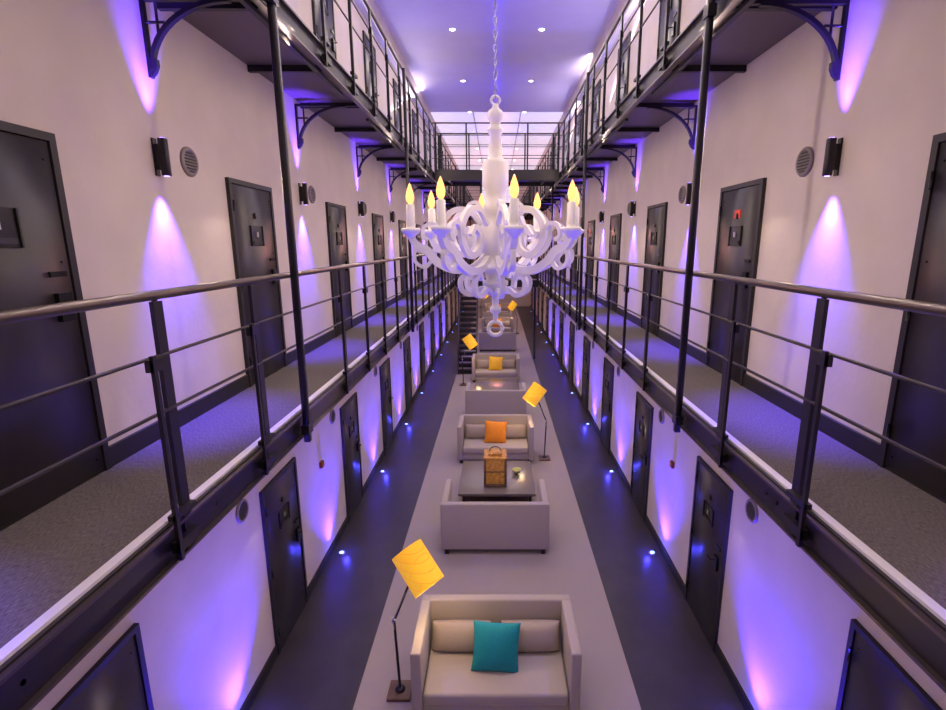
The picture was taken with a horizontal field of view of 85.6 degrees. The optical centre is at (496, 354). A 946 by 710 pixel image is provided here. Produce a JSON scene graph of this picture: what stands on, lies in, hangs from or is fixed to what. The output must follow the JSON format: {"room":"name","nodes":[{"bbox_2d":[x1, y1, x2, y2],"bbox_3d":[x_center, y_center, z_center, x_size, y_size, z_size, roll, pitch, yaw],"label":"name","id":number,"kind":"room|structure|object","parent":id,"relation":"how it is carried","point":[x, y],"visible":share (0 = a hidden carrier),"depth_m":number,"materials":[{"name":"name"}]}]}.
{"room":"prison interior","nodes":[
{"label":"prison interior","id":0,"kind":"room"},
{"bbox_2d":[0,0,461,709],"bbox_3d":[-2.600,-3.869,17.068,0.200,9.400,41.400,0,12,0],"label":"wall","id":1,"kind":"structure","parent":0,"point":[76,71],"depth_m":4.27,"materials":[{"name":"paint"}]},
{"bbox_2d":[0,120,111,527],"bbox_3d":[-2.448,-0.158,2.606,0.104,2.000,0.920,0,12,0],"label":"door","id":2,"kind":"structure","parent":1,"relation":"in","point":[38,262],"depth_m":2.76,"materials":[{"name":"black"}]},
{"bbox_2d":[51,623,153,709],"bbox_3d":[-2.448,2.920,3.276,0.104,2.000,0.920,0,12,0],"label":"door","id":3,"kind":"structure","parent":1,"relation":"in","point":[119,680],"depth_m":3.32,"materials":[{"name":"black"}]},
{"bbox_2d":[151,137,171,176],"bbox_3d":[-2.453,-1.446,3.728,0.095,0.268,0.050,0,12,0],"label":"wall sconce","id":4,"kind":"object","parent":1,"relation":"attached to","point":[160,151],"visible":1,"depth_m":3.71,"materials":[{"name":"black metal"}]},
{"bbox_2d":[180,147,198,176],"bbox_3d":[-2.489,-1.565,4.132,0.022,0.230,0.230,0,12,0],"label":"air vent","id":5,"kind":"object","parent":1,"relation":"in","point":[188,158],"visible":1,"depth_m":4.12,"materials":[{"name":"silver metal"}]},
{"bbox_2d":[138,0,251,78],"bbox_3d":[-2.100,-2.252,3.624,0.800,0.520,0.040,0,12,0],"label":"bracket","id":6,"kind":"object","parent":1,"relation":"attached to","point":[151,51],"depth_m":3.60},
{"bbox_2d":[0,273,455,709],"bbox_3d":[-2.075,-2.252,17.420,0.850,0.221,41.000,0,12,0],"label":"gallery walkway","id":7,"kind":"object","parent":1,"relation":"attached to","point":[74,567],"visible":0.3,"depth_m":2.63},
{"bbox_2d":[0,253,472,560],"bbox_3d":[-1.664,-2.832,17.293,0.079,1.379,41.000,0,12,0],"label":"gallery railing","id":8,"kind":"object","parent":7,"relation":"attached to","point":[159,365],"depth_m":2.66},
{"bbox_2d":[264,0,312,441],"bbox_3d":[-1.625,-1.528,3.894,0.068,4.650,0.100,0,12,0],"label":"support post","id":9,"kind":"object","parent":7,"relation":"on","point":[307,426],"visible":1,"depth_m":3.97,"materials":[{"name":"black metal"}]},
{"bbox_2d":[402,68,414,331],"bbox_3d":[-1.625,-2.719,9.366,0.068,4.650,0.100,0,12,0],"label":"support post","id":10,"kind":"object","parent":7,"relation":"on","point":[406,144],"visible":0.86,"depth_m":9.21,"materials":[{"name":"black metal"}]},
{"bbox_2d":[438,136,443,300],"bbox_3d":[-1.625,-3.910,14.838,0.068,4.650,0.100,0,12,0],"label":"support post","id":11,"kind":"object","parent":7,"relation":"on","point":[438,136],"visible":0.45,"depth_m":15.13,"materials":[{"name":"black metal"}]},
{"bbox_2d":[0,272,463,709],"bbox_3d":[-2.487,-2.476,17.371,0.025,6.550,41.000,0,12,0],"label":"baseboard","id":12,"kind":"structure","parent":1,"relation":"attached to","point":[126,447],"depth_m":4.88,"materials":[{"name":"black"}]},
{"bbox_2d":[235,499,248,522],"bbox_3d":[-2.489,1.524,4.988,0.022,0.230,0.230,0,12,0],"label":"air vent","id":13,"kind":"object","parent":1,"relation":"in","point":[242,509],"visible":0.99,"depth_m":4.97,"materials":[{"name":"silver metal"}]},
{"bbox_2d":[225,177,287,386],"bbox_3d":[-2.448,-0.753,5.342,0.104,2.000,0.920,0,12,0],"label":"door","id":14,"kind":"structure","parent":1,"relation":"in","point":[250,205],"depth_m":5.26,"materials":[{"name":"black"}]},
{"bbox_2d":[259,457,308,654],"bbox_3d":[-2.448,2.325,6.012,0.104,2.000,0.920,0,12,0],"label":"door","id":15,"kind":"structure","parent":1,"relation":"in","point":[279,499],"depth_m":5.91,"materials":[{"name":"black"}]},
{"bbox_2d":[298,183,308,204],"bbox_3d":[-2.453,-2.042,6.464,0.095,0.268,0.050,0,12,0],"label":"wall sconce","id":16,"kind":"object","parent":1,"relation":"attached to","point":[303,192],"visible":1,"depth_m":6.45,"materials":[{"name":"black metal"}]},
{"bbox_2d":[308,186,315,202],"bbox_3d":[-2.489,-2.160,6.868,0.022,0.230,0.230,0,12,0],"label":"air vent","id":17,"kind":"object","parent":1,"relation":"in","point":[311,191],"visible":1,"depth_m":6.85,"materials":[{"name":"silver metal"}]},
{"bbox_2d":[156,0,473,220],"bbox_3d":[-2.075,-5.447,16.724,0.850,0.221,41.000,0,12,0],"label":"gallery walkway","id":18,"kind":"object","parent":1,"relation":"attached to","point":[233,27],"visible":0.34,"depth_m":5.14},
{"bbox_2d":[238,0,268,28],"bbox_3d":[-1.734,-2.485,3.706,0.071,0.030,0.463,0,12,0],"label":"linear light fixture","id":19,"kind":"object","parent":18,"relation":"attached to","point":[255,12],"depth_m":3.68,"materials":[{"name":"black metal"}]},
{"bbox_2d":[278,30,342,95],"bbox_3d":[-1.734,-2.732,4.839,0.071,0.030,1.780,0,12,0],"label":"linear light fixture","id":20,"kind":"object","parent":18,"relation":"attached to","point":[282,38],"depth_m":4.70,"materials":[{"name":"black metal"}]},
{"bbox_2d":[366,118,404,156],"bbox_3d":[-1.750,-3.495,8.348,0.040,0.030,3.000,0,12,0],"label":"linear light fixture","id":21,"kind":"object","parent":18,"relation":"attached to","point":[368,120],"visible":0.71,"depth_m":7.82,"materials":[{"name":"black metal"}]},
{"bbox_2d":[320,0,472,218],"bbox_3d":[-1.664,-6.028,16.598,0.079,1.379,41.000,0,12,0],"label":"gallery railing","id":22,"kind":"object","parent":18,"relation":"attached to","point":[328,62],"depth_m":7.72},
{"bbox_2d":[432,122,561,185],"bbox_3d":[0.000,-5.396,13.819,3.360,1.426,1.344,0,12,0],"label":"footbridge","id":23,"kind":"object","parent":18,"relation":"attached to","point":[466,177],"visible":0.67,"depth_m":13.29,"materials":[{"name":"black metal"}]},
{"bbox_2d":[462,186,531,207],"bbox_3d":[0.000,-7.724,24.518,3.360,1.426,1.244,0,12,0],"label":"footbridge","id":24,"kind":"object","parent":18,"relation":"attached to","point":[463,190],"visible":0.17,"depth_m":24.00,"materials":[{"name":"black metal"}]},
{"bbox_2d":[311,0,336,59],"bbox_3d":[-2.448,-4.544,7.382,0.104,2.000,0.920,0,12,0],"label":"door","id":25,"kind":"structure","parent":1,"relation":"in","point":[329,6],"depth_m":7.44,"materials":[{"name":"black"}]},
{"bbox_2d":[294,104,357,148],"bbox_3d":[-2.100,-2.848,6.360,0.800,0.520,0.040,0,12,0],"label":"bracket","id":26,"kind":"object","parent":1,"relation":"attached to","point":[300,140],"depth_m":6.32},
{"bbox_2d":[325,202,352,336],"bbox_3d":[-2.448,-1.349,8.078,0.104,2.000,0.920,0,12,0],"label":"door","id":27,"kind":"structure","parent":1,"relation":"in","point":[336,220],"depth_m":7.95,"materials":[{"name":"black"}]},
{"bbox_2d":[339,392,362,522],"bbox_3d":[-2.448,1.729,8.748,0.104,2.000,0.920,0,12,0],"label":"door","id":28,"kind":"structure","parent":1,"relation":"in","point":[349,418],"depth_m":8.67,"materials":[{"name":"black"}]},
{"bbox_2d":[358,201,363,216],"bbox_3d":[-2.453,-2.637,9.200,0.095,0.268,0.050,0,12,0],"label":"wall sconce","id":29,"kind":"object","parent":1,"relation":"attached to","point":[361,205],"visible":1,"depth_m":9.19,"materials":[{"name":"black metal"}]},
{"bbox_2d":[362,30,378,106],"bbox_3d":[-2.448,-5.140,10.118,0.104,2.000,0.920,0,12,0],"label":"door","id":30,"kind":"structure","parent":1,"relation":"in","point":[367,66],"depth_m":9.81,"materials":[{"name":"black"}]},
{"bbox_2d":[356,146,399,176],"bbox_3d":[-2.100,-3.443,9.096,0.800,0.520,0.040,0,12,0],"label":"bracket","id":31,"kind":"object","parent":1,"relation":"attached to","point":[359,171],"depth_m":9.05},
{"bbox_2d":[371,213,386,312],"bbox_3d":[-2.448,-1.944,10.814,0.104,2.000,0.920,0,12,0],"label":"door","id":32,"kind":"structure","parent":1,"relation":"in","point":[377,220],"depth_m":10.64,"materials":[{"name":"black"}]},
{"bbox_2d":[379,358,392,454],"bbox_3d":[-2.448,1.133,11.484,0.104,2.000,0.920,0,12,0],"label":"door","id":33,"kind":"structure","parent":1,"relation":"in","point":[384,369],"depth_m":11.41,"materials":[{"name":"black"}]},
{"bbox_2d":[354,0,432,130],"bbox_3d":[-2.440,-6.016,7.748,0.120,0.120,23.700,0,12,0],"label":"trim","id":34,"kind":"structure","parent":1,"relation":"attached to","point":[360,3],"depth_m":11.11,"materials":[{"name":"paint"}]},
{"bbox_2d":[392,78,403,134],"bbox_3d":[-2.448,-5.735,12.854,0.104,2.000,0.920,0,12,0],"label":"door","id":35,"kind":"structure","parent":1,"relation":"in","point":[395,85],"depth_m":12.54,"materials":[{"name":"black"}]},
{"bbox_2d":[398,220,408,298],"bbox_3d":[-2.448,-2.540,13.550,0.104,2.000,0.920,0,12,0],"label":"door","id":36,"kind":"structure","parent":1,"relation":"in","point":[401,224],"depth_m":13.34,"materials":[{"name":"black"}]},
{"bbox_2d":[389,169,421,192],"bbox_3d":[-2.100,-4.039,11.832,0.800,0.520,0.040,0,12,0],"label":"bracket","id":37,"kind":"object","parent":1,"relation":"attached to","point":[390,185],"depth_m":11.80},
{"bbox_2d":[403,336,412,411],"bbox_3d":[-2.448,0.538,14.220,0.104,2.000,0.920,0,12,0],"label":"door","id":38,"kind":"structure","parent":1,"relation":"in","point":[406,344],"depth_m":14.09,"materials":[{"name":"black"}]},
{"bbox_2d":[412,109,419,151],"bbox_3d":[-2.448,-6.331,15.590,0.104,2.000,0.920,0,12,0],"label":"door","id":39,"kind":"structure","parent":1,"relation":"in","point":[414,125],"depth_m":15.28,"materials":[{"name":"black"}]},
{"bbox_2d":[415,224,421,289],"bbox_3d":[-2.448,-3.135,16.286,0.104,2.000,0.920,0,12,0],"label":"door","id":40,"kind":"structure","parent":1,"relation":"in","point":[418,236],"depth_m":16.06,"materials":[{"name":"black"}]},
{"bbox_2d":[419,321,425,385],"bbox_3d":[-2.448,-0.058,16.956,0.104,2.000,0.920,0,12,0],"label":"door","id":41,"kind":"structure","parent":1,"relation":"in","point":[421,326],"depth_m":16.92,"materials":[{"name":"black"}]},
{"bbox_2d":[425,130,429,166],"bbox_3d":[-2.448,-6.926,18.326,0.104,2.000,0.920,0,12,0],"label":"door","id":42,"kind":"structure","parent":1,"relation":"in","point":[426,132],"depth_m":18.14,"materials":[{"name":"black"}]},
{"bbox_2d":[430,311,435,365],"bbox_3d":[-2.448,-0.653,19.692,0.104,2.000,0.920,0,12,0],"label":"door","id":43,"kind":"structure","parent":1,"relation":"in","point":[433,334],"depth_m":19.55,"materials":[{"name":"black"}]},
{"bbox_2d":[438,303,442,349],"bbox_3d":[-2.448,-1.249,22.428,0.104,2.000,0.920,0,12,0],"label":"door","id":44,"kind":"structure","parent":1,"relation":"in","point":[440,304],"depth_m":22.31,"materials":[{"name":"black"}]},
{"bbox_2d":[445,296,447,338],"bbox_3d":[-2.448,-1.844,25.163,0.104,2.000,0.920,0,12,0],"label":"door","id":45,"kind":"structure","parent":1,"relation":"in","point":[446,298],"depth_m":24.96,"materials":[{"name":"black"}]},
{"bbox_2d":[250,306,743,709],"bbox_3d":[0.000,0.797,18.083,5.400,0.150,41.400,0,12,0],"label":"floor","id":46,"kind":"structure","parent":0,"point":[321,664],"depth_m":7.10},
{"bbox_2d":[353,307,640,709],"bbox_3d":[0.000,0.769,17.832,2.880,0.012,40.480,0,12,0],"label":"carpet runner","id":47,"kind":"object","parent":46,"relation":"on","point":[568,566],"visible":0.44,"depth_m":7.23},
{"bbox_2d":[386,539,443,701],"bbox_3d":[-0.820,2.655,5.116,0.631,1.712,0.423,4,13,16],"label":"floor lamp","id":48,"kind":"object","parent":47,"relation":"on","point":[415,564],"visible":0.94,"depth_m":4.88,"materials":[{"name":"yellow fabric"}]},
{"bbox_2d":[457,257,478,373],"bbox_3d":[-1.060,-1.577,18.943,0.690,4.100,2.522,0,12,0],"label":"metal staircase","id":49,"kind":"structure","parent":47,"relation":"on","point":[459,353],"depth_m":18.84,"materials":[{"name":"black metal"}]},
{"bbox_2d":[460,334,477,385],"bbox_3d":[-0.922,0.149,16.621,0.623,1.715,0.356,2,12,10],"label":"floor lamp","id":50,"kind":"object","parent":47,"relation":"on","point":[470,342],"visible":0.92,"depth_m":16.37,"materials":[{"name":"yellow fabric"}]},
{"bbox_2d":[440,479,549,553],"bbox_3d":[-0.030,2.494,7.932,1.600,0.828,0.840,0,12,0],"label":"sofa","id":51,"kind":"object","parent":47,"relation":"on","point":[464,525],"visible":1,"depth_m":7.51,"materials":[{"name":"fabric"}]},
{"bbox_2d":[457,414,533,462],"bbox_3d":[-0.030,1.811,11.069,1.600,0.828,0.840,0,12,0],"label":"sofa","id":52,"kind":"object","parent":47,"relation":"on","point":[514,433],"visible":0.98,"depth_m":10.94,"materials":[{"name":"fabric"}]},
{"bbox_2d":[410,594,581,709],"bbox_3d":[-0.010,3.085,5.215,1.600,0.828,0.840,0,12,0],"label":"sofa","id":53,"kind":"object","parent":47,"relation":"on","point":[469,651],"visible":1,"depth_m":5.09,"materials":[{"name":"fabric"}]},
{"bbox_2d":[465,382,526,413],"bbox_3d":[-0.030,1.239,13.697,1.600,0.828,0.840,0,12,0],"label":"sofa","id":54,"kind":"object","parent":47,"relation":"on","point":[476,401],"visible":0.95,"depth_m":13.27,"materials":[{"name":"fabric"}]},
{"bbox_2d":[472,354,519,382],"bbox_3d":[-0.040,0.440,17.371,1.600,0.828,0.840,0,12,0],"label":"sofa","id":55,"kind":"object","parent":47,"relation":"on","point":[484,366],"visible":0.98,"depth_m":17.21,"materials":[{"name":"fabric"}]},
{"bbox_2d":[458,461,535,501],"bbox_3d":[0.000,2.405,9.376,1.320,0.388,1.360,0,12,0],"label":"coffee table","id":56,"kind":"object","parent":47,"relation":"on","point":[520,487],"visible":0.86,"depth_m":9.04,"materials":[{"name":"grey"}]},
{"bbox_2d":[484,446,506,486],"bbox_3d":[-0.030,1.932,9.017,0.400,0.689,0.400,0,12,0],"label":"lantern","id":57,"kind":"object","parent":56,"relation":"on","point":[495,459],"visible":1,"depth_m":8.86,"materials":[{"name":"brown wood"}]},
{"bbox_2d":[474,379,519,389],"bbox_3d":[0.000,1.075,15.483,1.320,0.388,1.360,0,12,0],"label":"coffee table","id":58,"kind":"object","parent":47,"relation":"on","point":[481,384],"visible":0.51,"depth_m":15.41,"materials":[{"name":"grey"}]},
{"bbox_2d":[479,330,515,351],"bbox_3d":[0.020,-0.632,22.296,1.600,0.828,0.840,0,12,0],"label":"sofa","id":59,"kind":"object","parent":47,"relation":"on","point":[506,341],"visible":0.95,"depth_m":21.89,"materials":[{"name":"fabric"}]},
{"bbox_2d":[482,317,512,332],"bbox_3d":[0.020,-1.496,26.263,1.600,0.828,0.840,0,12,0],"label":"sofa","id":60,"kind":"object","parent":47,"relation":"on","point":[507,322],"visible":0.59,"depth_m":26.16,"materials":[{"name":"fabric"}]},
{"bbox_2d":[485,303,509,312],"bbox_3d":[0.020,-2.857,32.516,1.600,0.828,0.840,0,12,0],"label":"sofa","id":61,"kind":"object","parent":47,"relation":"on","point":[504,306],"visible":0.44,"depth_m":32.59,"materials":[{"name":"fabric"}]},
{"bbox_2d":[483,311,511,316],"bbox_3d":[0.020,-1.972,28.451,1.600,0.828,0.840,0,12,0],"label":"sofa","id":62,"kind":"object","parent":47,"relation":"on","point":[484,313],"visible":0.24,"depth_m":27.98,"materials":[{"name":"fabric"}]},
{"bbox_2d":[523,382,549,460],"bbox_3d":[0.842,1.403,10.858,0.626,1.715,0.378,-3,13,-12],"label":"floor lamp","id":63,"kind":"object","parent":47,"relation":"on","point":[534,394],"visible":1,"depth_m":10.61,"materials":[{"name":"yellow fabric"}]},
{"bbox_2d":[533,287,535,358],"bbox_3d":[1.500,-1.254,20.359,0.100,2.890,0.100,0,12,0],"label":"column","id":64,"kind":"structure","parent":46,"relation":"on","point":[534,320],"depth_m":20.34,"materials":[{"name":"black metal"}]},
{"bbox_2d":[374,0,619,111],"bbox_3d":[0.000,-6.673,7.502,5.400,0.150,23.900,0,12,0],"label":"ceiling","id":65,"kind":"structure","parent":0,"point":[437,57],"depth_m":12.95,"materials":[{"name":"paint"}]},
{"bbox_2d":[401,0,583,336],"bbox_3d":[-0.012,-2.866,3.470,1.323,5.576,1.323,2,13,11],"label":"chandelier","id":66,"kind":"object","parent":65,"relation":"hanging from","point":[499,235],"visible":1,"depth_m":3.72,"materials":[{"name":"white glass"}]},
{"bbox_2d":[431,112,562,169],"bbox_3d":[0.000,-11.037,27.737,5.400,0.090,17.500,0,12,0],"label":"window","id":67,"kind":"structure","parent":65,"relation":"attached to","point":[438,116],"depth_m":22.80,"materials":[{"name":"clear glass"}]},
{"bbox_2d":[462,186,531,305],"bbox_3d":[0.000,-8.250,37.196,5.000,9.400,0.200,0,12,0],"label":"wall","id":68,"kind":"structure","parent":0,"point":[525,300],"depth_m":37.91,"materials":[{"name":"paint"}]},
{"bbox_2d":[481,186,511,202],"bbox_3d":[0.000,-10.270,36.603,2.280,3.700,0.100,0,12,0],"label":"window","id":69,"kind":"structure","parent":68,"relation":"in","point":[508,196],"depth_m":36.35,"materials":[{"name":"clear glass"}]},
{"bbox_2d":[530,0,945,709],"bbox_3d":[2.600,-3.869,17.068,0.200,9.400,41.400,0,12,0],"label":"wall","id":70,"kind":"structure","parent":0,"point":[784,624],"depth_m":4.37,"materials":[{"name":"paint"}]},
{"bbox_2d":[546,296,548,338],"bbox_3d":[2.448,-1.853,25.203,0.104,2.000,0.920,0,12,0],"label":"door","id":71,"kind":"structure","parent":70,"relation":"in","point":[547,298],"depth_m":24.96,"materials":[{"name":"black"}]},
{"bbox_2d":[551,303,554,350],"bbox_3d":[2.448,-1.257,22.467,0.104,2.000,0.920,0,12,0],"label":"door","id":72,"kind":"structure","parent":70,"relation":"in","point":[553,304],"depth_m":22.31,"materials":[{"name":"black"}]},
{"bbox_2d":[559,311,563,365],"bbox_3d":[2.448,-0.662,19.731,0.104,2.000,0.920,0,12,0],"label":"door","id":73,"kind":"structure","parent":70,"relation":"in","point":[561,312],"depth_m":19.55,"materials":[{"name":"black"}]},
{"bbox_2d":[564,131,567,166],"bbox_3d":[2.448,-6.935,18.365,0.104,2.000,0.920,0,12,0],"label":"door","id":74,"kind":"structure","parent":70,"relation":"in","point":[566,134],"depth_m":18.27,"materials":[{"name":"black"}]},
{"bbox_2d":[568,321,574,383],"bbox_3d":[2.448,-0.066,16.995,0.104,2.000,0.920,0,12,0],"label":"door","id":75,"kind":"structure","parent":70,"relation":"in","point":[572,326],"depth_m":16.92,"materials":[{"name":"black"}]},
{"bbox_2d":[572,240,577,287],"bbox_3d":[2.448,-3.144,16.325,0.104,2.000,0.920,0,12,0],"label":"door","id":76,"kind":"structure","parent":70,"relation":"in","point":[575,248],"depth_m":16.27,"materials":[{"name":"black"}]},
{"bbox_2d":[576,109,581,152],"bbox_3d":[2.448,-6.339,15.629,0.104,2.000,0.920,0,12,0],"label":"door","id":77,"kind":"structure","parent":70,"relation":"in","point":[579,125],"depth_m":15.29,"materials":[{"name":"black"}]},
{"bbox_2d":[581,336,590,412],"bbox_3d":[2.448,0.529,14.259,0.104,2.000,0.920,0,12,0],"label":"door","id":78,"kind":"structure","parent":70,"relation":"in","point":[586,344],"depth_m":14.20,"materials":[{"name":"black"}]},
{"bbox_2d":[571,169,604,192],"bbox_3d":[2.100,-4.052,11.890,0.800,0.520,0.040,0,12,0],"label":"bracket","id":79,"kind":"object","parent":70,"relation":"attached to","point":[587,170],"depth_m":11.84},
{"bbox_2d":[587,220,595,298],"bbox_3d":[2.448,-2.549,13.589,0.104,2.000,0.920,0,12,0],"label":"door","id":80,"kind":"structure","parent":70,"relation":"in","point":[591,224],"depth_m":13.48,"materials":[{"name":"black"}]},
{"bbox_2d":[593,79,600,132],"bbox_3d":[2.448,-5.744,12.893,0.104,2.000,0.920,0,12,0],"label":"door","id":81,"kind":"structure","parent":70,"relation":"in","point":[596,120],"depth_m":12.54,"materials":[{"name":"black"}]},
{"bbox_2d":[560,0,638,130],"bbox_3d":[2.440,-6.016,7.748,0.120,0.120,23.700,0,12,0],"label":"trim","id":82,"kind":"structure","parent":70,"relation":"attached to","point":[633,3],"depth_m":11.08,"materials":[{"name":"paint"}]},
{"bbox_2d":[600,357,613,453],"bbox_3d":[2.448,1.125,11.523,0.104,2.000,0.920,0,12,0],"label":"door","id":83,"kind":"structure","parent":70,"relation":"in","point":[608,368],"depth_m":11.41,"materials":[{"name":"black"}]},
{"bbox_2d":[606,213,621,312],"bbox_3d":[2.448,-1.953,10.853,0.104,2.000,0.920,0,12,0],"label":"door","id":84,"kind":"structure","parent":70,"relation":"in","point":[615,220],"depth_m":10.73,"materials":[{"name":"black"}]},
{"bbox_2d":[593,147,636,177],"bbox_3d":[2.100,-3.456,9.154,0.800,0.520,0.040,0,12,0],"label":"bracket","id":85,"kind":"object","parent":70,"relation":"attached to","point":[606,148],"depth_m":9.11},
{"bbox_2d":[615,31,630,107],"bbox_3d":[2.448,-5.148,10.157,0.104,2.000,0.920,0,12,0],"label":"door","id":86,"kind":"structure","parent":70,"relation":"in","point":[625,65],"depth_m":9.81,"materials":[{"name":"black"}]},
{"bbox_2d":[630,201,635,216],"bbox_3d":[2.453,-2.637,9.200,0.095,0.268,0.050,0,12,0],"label":"wall sconce","id":87,"kind":"object","parent":70,"relation":"attached to","point":[632,205],"visible":1,"depth_m":9.19,"materials":[{"name":"black metal"}]},
{"bbox_2d":[630,391,653,521],"bbox_3d":[2.448,1.720,8.787,0.104,2.000,0.920,0,12,0],"label":"door","id":88,"kind":"structure","parent":70,"relation":"in","point":[644,411],"depth_m":8.72,"materials":[{"name":"black"}]},
{"bbox_2d":[640,202,667,336],"bbox_3d":[2.448,-1.357,8.117,0.104,2.000,0.920,0,12,0],"label":"door","id":89,"kind":"structure","parent":70,"relation":"in","point":[656,223],"depth_m":7.98,"materials":[{"name":"black"}]},
{"bbox_2d":[635,105,697,149],"bbox_3d":[2.100,-2.861,6.418,0.800,0.520,0.040,0,12,0],"label":"bracket","id":90,"kind":"object","parent":70,"relation":"attached to","point":[691,142],"depth_m":6.37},
{"bbox_2d":[656,0,681,60],"bbox_3d":[2.448,-4.553,7.421,0.104,2.000,0.920,0,12,0],"label":"door","id":91,"kind":"structure","parent":70,"relation":"in","point":[675,5],"depth_m":7.27,"materials":[{"name":"black"}]},
{"bbox_2d":[524,0,837,219],"bbox_3d":[2.075,-5.447,16.724,0.850,0.221,41.000,0,12,0],"label":"gallery walkway","id":92,"kind":"object","parent":70,"relation":"attached to","point":[756,30],"visible":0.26,"depth_m":5.19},
{"bbox_2d":[520,0,669,214],"bbox_3d":[1.665,-6.028,16.598,0.079,1.379,41.000,0,12,0],"label":"gallery railing","id":93,"kind":"object","parent":92,"relation":"attached to","point":[664,62],"depth_m":7.82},
{"bbox_2d":[587,118,627,157],"bbox_3d":[1.750,-3.495,8.348,0.040,0.030,3.000,0,12,0],"label":"linear light fixture","id":94,"kind":"object","parent":92,"relation":"attached to","point":[625,120],"visible":0.86,"depth_m":7.89,"materials":[{"name":"black metal"}]},
{"bbox_2d":[651,43,702,95],"bbox_3d":[1.734,-2.760,4.968,0.071,0.030,1.516,0,12,0],"label":"linear light fixture","id":95,"kind":"object","parent":92,"relation":"attached to","point":[700,48],"depth_m":4.86,"materials":[{"name":"black metal"}]},
{"bbox_2d":[712,0,755,41],"bbox_3d":[1.734,-2.513,3.833,0.071,0.030,0.722,0,12,0],"label":"linear light fixture","id":96,"kind":"object","parent":92,"relation":"attached to","point":[733,17],"depth_m":3.78,"materials":[{"name":"black metal"}]},
{"bbox_2d":[678,186,685,202],"bbox_3d":[2.489,-2.160,6.868,0.022,0.230,0.230,0,12,0],"label":"air vent","id":97,"kind":"object","parent":70,"relation":"in","point":[682,191],"visible":1,"depth_m":6.85,"materials":[{"name":"silver metal"}]},
{"bbox_2d":[685,183,691,204],"bbox_3d":[2.453,-2.042,6.464,0.095,0.268,0.050,0,12,0],"label":"wall sconce","id":98,"kind":"object","parent":70,"relation":"attached to","point":[689,185],"visible":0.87,"depth_m":6.44,"materials":[{"name":"black metal"}]},
{"bbox_2d":[684,456,733,651],"bbox_3d":[2.448,2.316,6.051,0.104,2.000,0.920,0,12,0],"label":"door","id":99,"kind":"structure","parent":70,"relation":"in","point":[712,497],"depth_m":5.96,"materials":[{"name":"black"}]},
{"bbox_2d":[705,178,766,385],"bbox_3d":[2.448,-0.762,5.381,0.104,2.000,0.920,0,12,0],"label":"door","id":100,"kind":"structure","parent":70,"relation":"in","point":[741,206],"depth_m":5.24,"materials":[{"name":"black"}]},
{"bbox_2d":[530,270,945,709],"bbox_3d":[2.487,-2.476,17.371,0.025,6.550,41.000,0,12,0],"label":"baseboard","id":101,"kind":"structure","parent":70,"relation":"attached to","point":[867,447],"depth_m":5.02,"materials":[{"name":"black"}]},
{"bbox_2d":[532,271,945,692],"bbox_3d":[2.075,-2.252,17.420,0.850,0.221,41.000,0,12,0],"label":"gallery walkway","id":102,"kind":"object","parent":70,"relation":"attached to","point":[880,537],"visible":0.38,"depth_m":2.95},
{"bbox_2d":[456,257,537,286],"bbox_3d":[0.000,-3.487,20.426,3.360,1.426,1.244,0,12,0],"label":"footbridge","id":103,"kind":"object","parent":102,"relation":"attached to","point":[535,281],"visible":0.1,"depth_m":19.95,"materials":[{"name":"black metal"}]},
{"bbox_2d":[549,137,554,299],"bbox_3d":[1.625,-3.959,15.063,0.068,4.650,0.100,0,12,0],"label":"support post","id":104,"kind":"object","parent":102,"relation":"on","point":[550,294],"visible":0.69,"depth_m":15.01,"materials":[{"name":"black metal"}]},
{"bbox_2d":[577,72,589,329],"bbox_3d":[1.625,-2.768,9.591,0.068,4.650,0.100,0,12,0],"label":"support post","id":105,"kind":"object","parent":102,"relation":"on","point":[585,147],"visible":1,"depth_m":9.53,"materials":[{"name":"black metal"}]},
{"bbox_2d":[672,0,717,432],"bbox_3d":[1.625,-1.577,4.119,0.068,4.650,0.100,0,12,0],"label":"support post","id":106,"kind":"object","parent":102,"relation":"on","point":[710,11],"visible":1,"depth_m":4.17,"materials":[{"name":"black metal"}]},
{"bbox_2d":[521,251,945,546],"bbox_3d":[1.665,-2.832,17.293,0.079,1.379,41.000,0,12,0],"label":"gallery railing","id":107,"kind":"object","parent":102,"relation":"attached to","point":[820,359],"depth_m":2.81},
{"bbox_2d":[745,499,758,522],"bbox_3d":[2.489,1.524,4.988,0.022,0.230,0.230,0,12,0],"label":"air vent","id":108,"kind":"object","parent":70,"relation":"in","point":[751,509],"visible":0.97,"depth_m":4.97,"materials":[{"name":"silver metal"}]},
{"bbox_2d":[738,0,849,80],"bbox_3d":[2.100,-2.265,3.683,0.800,0.520,0.040,0,12,0],"label":"bracket","id":109,"kind":"object","parent":70,"relation":"attached to","point":[836,55],"depth_m":3.64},
{"bbox_2d":[795,147,813,176],"bbox_3d":[2.489,-1.565,4.132,0.022,0.230,0.230,0,12,0],"label":"air vent","id":110,"kind":"object","parent":70,"relation":"in","point":[805,158],"visible":1,"depth_m":4.12,"materials":[{"name":"silver metal"}]},
{"bbox_2d":[822,137,842,176],"bbox_3d":[2.453,-1.446,3.728,0.095,0.268,0.050,0,12,0],"label":"wall sconce","id":111,"kind":"object","parent":70,"relation":"attached to","point":[833,151],"visible":1,"depth_m":3.71,"materials":[{"name":"black metal"}]},
{"bbox_2d":[835,619,942,709],"bbox_3d":[2.448,2.912,3.315,0.104,2.000,0.920,0,12,0],"label":"door","id":112,"kind":"structure","parent":70,"relation":"in","point":[871,678],"depth_m":3.35,"materials":[{"name":"black"}]},
{"bbox_2d":[877,132,945,499],"bbox_3d":[2.448,-0.166,2.645,0.104,2.000,0.920,0,12,0],"label":"door","id":113,"kind":"structure","parent":70,"relation":"in","point":[915,418],"depth_m":2.94,"materials":[{"name":"black"}]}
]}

